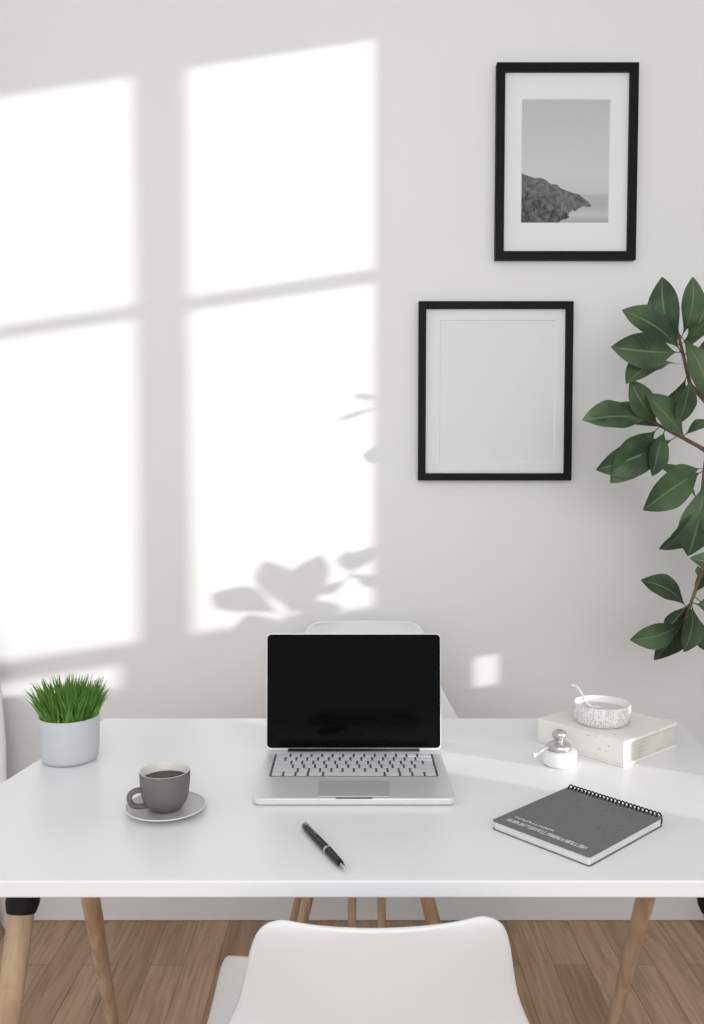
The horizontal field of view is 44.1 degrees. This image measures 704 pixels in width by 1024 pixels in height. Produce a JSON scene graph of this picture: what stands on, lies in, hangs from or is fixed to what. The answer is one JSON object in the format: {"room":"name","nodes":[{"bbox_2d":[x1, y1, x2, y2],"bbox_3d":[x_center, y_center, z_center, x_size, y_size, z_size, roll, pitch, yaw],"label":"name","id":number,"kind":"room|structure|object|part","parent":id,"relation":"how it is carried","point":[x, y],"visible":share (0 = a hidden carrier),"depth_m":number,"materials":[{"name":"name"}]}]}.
{"room":"home office","nodes":[
{"label":"home office","id":0,"kind":"room"},
{"bbox_2d":[0,0,703,778],"bbox_3d":[-0.700,-0.319,2.396,4.640,2.900,0.100,0,3,0],"label":"wall","id":1,"kind":"structure","parent":0,"point":[225,225],"depth_m":2.34,"materials":[{"name":"paint"}]},
{"bbox_2d":[0,675,6,928],"bbox_3d":[-1.207,-0.273,2.279,0.586,2.781,0.059,0,3,0],"label":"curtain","id":2,"kind":"object","parent":1,"relation":"hanging from","point":[3,760],"visible":0.39,"depth_m":2.30,"materials":[{"name":"fabric"}]},
{"bbox_2d":[34,898,703,919],"bbox_3d":[-0.700,1.090,2.415,4.600,0.085,0.015,0,3,0],"label":"baseboard","id":3,"kind":"structure","parent":1,"relation":"attached to","point":[48,908],"depth_m":2.41,"materials":[{"name":"paint"}]},
{"bbox_2d":[418,301,573,479],"bbox_3d":[0.384,-0.323,2.334,0.412,0.477,0.021,0,3,0],"label":"picture frame","id":4,"kind":"object","parent":1,"relation":"attached to","point":[495,378],"visible":1,"depth_m":2.34,"materials":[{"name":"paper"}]},
{"bbox_2d":[440,321,554,460],"bbox_3d":[0.390,-0.324,2.340,0.310,0.379,0.003,0,3,0],"label":"art print","id":5,"kind":"object","parent":4,"relation":"attached to","point":[497,378],"depth_m":2.34,"materials":[{"name":"paper"}]},
{"bbox_2d":[494,62,638,260],"bbox_3d":[0.566,-0.924,2.302,0.373,0.510,0.021,0,3,0],"label":"picture frame","id":6,"kind":"object","parent":1,"relation":"attached to","point":[566,133],"visible":1,"depth_m":2.30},
{"bbox_2d":[521,100,609,222],"bbox_3d":[0.566,-0.929,2.307,0.235,0.322,0.003,0,3,0],"label":"art print","id":7,"kind":"object","parent":6,"relation":"attached to","point":[565,144],"depth_m":2.31},
{"bbox_2d":[0,920,703,1023],"bbox_3d":[-0.700,1.288,0.470,4.640,0.100,4.100,0,3,0],"label":"floor","id":8,"kind":"structure","parent":0,"point":[163,971],"depth_m":2.18,"materials":[{"name":"brown wood"}]},
{"bbox_2d":[0,718,703,1023],"bbox_3d":[0.013,0.812,1.426,1.277,0.754,0.816,0,3,0],"label":"desk","id":9,"kind":"object","parent":8,"relation":"on","point":[66,832],"visible":0.8,"depth_m":1.23,"materials":[{"name":"laminate"}]},
{"bbox_3d":[-0.482,0.834,1.164,0.038,0.738,0.291,0,3,6],"label":"leg","id":10,"kind":"part","parent":9,"relation":"part of","materials":[{"name":"brown wood"}]},
{"bbox_2d":[24,672,110,766],"bbox_3d":[-0.496,0.354,1.509,0.153,0.152,0.150,0,3,0],"label":"potted grass","id":11,"kind":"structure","parent":9,"relation":"on","point":[69,717],"depth_m":1.47,"materials":[{"name":"ceramic"}]},
{"bbox_2d":[38,712,99,766],"bbox_3d":[-0.491,0.391,1.512,0.101,0.078,0.101,0,3,0],"label":"pot","id":12,"kind":"object","parent":11,"relation":"attached to","point":[73,739],"depth_m":1.47,"materials":[{"name":"ceramic"}]},
{"bbox_3d":[-0.510,0.804,1.713,0.047,0.736,0.244,0,3,9],"label":"leg","id":13,"kind":"part","parent":9,"relation":"part of","materials":[{"name":"brown wood"}]},
{"bbox_2d":[125,791,205,821],"bbox_3d":[-0.274,0.437,1.283,0.117,0.012,0.117,0,3,0],"label":"saucer","id":14,"kind":"object","parent":9,"relation":"on","point":[194,803],"visible":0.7,"depth_m":1.27,"materials":[{"name":"grey ceramic"}]},
{"bbox_2d":[126,761,189,813],"bbox_3d":[-0.279,0.408,1.281,0.081,0.058,0.076,1,3,16],"label":"coffee cup","id":15,"kind":"object","parent":14,"relation":"on","point":[164,786],"visible":1,"depth_m":1.26,"materials":[{"name":"grey ceramic"}]},
{"bbox_2d":[302,822,345,869],"bbox_3d":[-0.037,0.443,1.156,0.012,0.013,0.146,-1,3,-24],"label":"ballpoint pen","id":16,"kind":"object","parent":9,"relation":"on","point":[311,833],"visible":1,"depth_m":1.15,"materials":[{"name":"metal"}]},
{"bbox_2d":[253,633,454,804],"bbox_3d":[0.003,0.327,1.419,0.306,0.215,0.240,0,3,0],"label":"laptop","id":17,"kind":"object","parent":9,"relation":"on","point":[352,718],"visible":1,"depth_m":1.52,"materials":[{"name":"silver metal"}]},
{"bbox_3d":[0.003,0.315,1.528,0.306,0.204,0.005,0,-2,0],"label":"lid","id":18,"kind":"part","parent":17,"relation":"part of","materials":[{"name":"silver metal"}]},
{"bbox_2d":[532,729,576,768],"bbox_3d":[0.350,0.401,1.483,0.060,0.060,0.073,3,4,45],"label":"jar","id":19,"kind":"object","parent":9,"relation":"on","point":[558,753],"visible":1,"depth_m":1.47,"materials":[{"name":"white ceramic"}]},
{"bbox_3d":[0.354,0.388,1.487,0.042,0.035,0.042,0,3,0],"label":"lid","id":20,"kind":"part","parent":19,"relation":"part of","materials":[{"name":"silver metal"}]},
{"bbox_2d":[493,784,662,866],"bbox_3d":[0.322,0.436,1.230,0.196,0.018,0.157,-3,4,-42],"label":"spiral notebook","id":21,"kind":"object","parent":9,"relation":"on","point":[582,827],"visible":1,"depth_m":1.21,"materials":[{"name":"grey paper"}]},
{"bbox_2d":[538,708,676,767],"bbox_3d":[0.466,0.403,1.591,0.172,0.045,0.180,-3,4,-40],"label":"book","id":22,"kind":"object","parent":9,"relation":"on","point":[644,737],"visible":0.84,"depth_m":1.53,"materials":[{"name":"white paper"}]},
{"bbox_2d":[573,695,630,728],"bbox_3d":[0.453,0.363,1.579,0.102,0.037,0.102,0,3,0],"label":"bowl","id":23,"kind":"object","parent":22,"relation":"on","point":[615,712],"visible":0.99,"depth_m":1.55,"materials":[{"name":"ceramic"}]},
{"bbox_2d":[571,684,601,708],"bbox_3d":[0.426,0.336,1.579,0.055,0.043,0.014,0,3,6],"label":"spoon","id":24,"kind":"object","parent":23,"relation":"in","point":[572,685],"visible":0.94,"depth_m":1.58,"materials":[{"name":"white ceramic"}]},
{"bbox_3d":[0.419,0.335,1.583,0.040,0.043,0.006,1,3,14],"label":"spoon handle","id":25,"kind":"part","parent":24,"relation":"part of","materials":[{"name":"white ceramic"}]},
{"bbox_2d":[591,705,601,708],"bbox_3d":[0.443,0.354,1.578,0.022,0.005,0.014,0,3,0],"label":"spoon bowl","id":26,"kind":"object","parent":24,"relation":"on","point":[594,706],"depth_m":1.57,"materials":[{"name":"white ceramic"}]},
{"bbox_3d":[0.565,0.804,1.710,0.048,0.737,0.254,-1,3,-22],"label":"leg","id":27,"kind":"part","parent":9,"relation":"part of","materials":[{"name":"brown wood"}]},
{"bbox_2d":[207,916,529,1023],"bbox_3d":[0.024,0.815,1.199,0.467,0.770,0.506,0,3,-2],"label":"shell chair","id":28,"kind":"object","parent":8,"relation":"on","point":[462,971],"visible":1,"depth_m":0.96,"materials":[{"name":"white plastic"}]},
{"bbox_3d":[-0.155,0.627,1.082,0.033,0.235,0.181,-2,3,-26],"label":"armrest","id":29,"kind":"part","parent":28,"relation":"part of","materials":[{"name":"white plastic"}]},
{"bbox_2d":[289,620,458,927],"bbox_3d":[0.033,0.726,2.089,0.521,0.852,0.507,0,3,0],"label":"shell chair","id":30,"kind":"object","parent":8,"relation":"on","point":[301,908],"visible":0.16,"depth_m":2.25,"materials":[{"name":"white plastic"}]},
{"bbox_3d":[-0.117,0.929,2.223,0.028,0.432,0.167,-3,4,-45],"label":"leg","id":31,"kind":"part","parent":30,"relation":"part of","materials":[{"name":"brown wood"}]},
{"bbox_3d":[-0.117,0.946,1.924,0.028,0.432,0.167,3,4,45],"label":"leg","id":32,"kind":"part","parent":30,"relation":"part of","materials":[{"name":"brown wood"}]},
{"bbox_3d":[0.183,0.946,1.924,0.028,0.432,0.167,-3,4,-45],"label":"leg","id":33,"kind":"part","parent":30,"relation":"part of","materials":[{"name":"brown wood"}]},
{"bbox_3d":[0.183,0.929,2.223,0.028,0.432,0.167,3,4,45],"label":"leg","id":34,"kind":"part","parent":30,"relation":"part of","materials":[{"name":"brown wood"}]},
{"bbox_2d":[582,277,703,659],"bbox_3d":[0.949,0.144,1.973,0.822,2.022,0.468,0,3,0],"label":"potted tree","id":35,"kind":"object","parent":8,"relation":"on","point":[646,352],"visible":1,"depth_m":2.08,"materials":[{"name":"green plant"}]}
]}

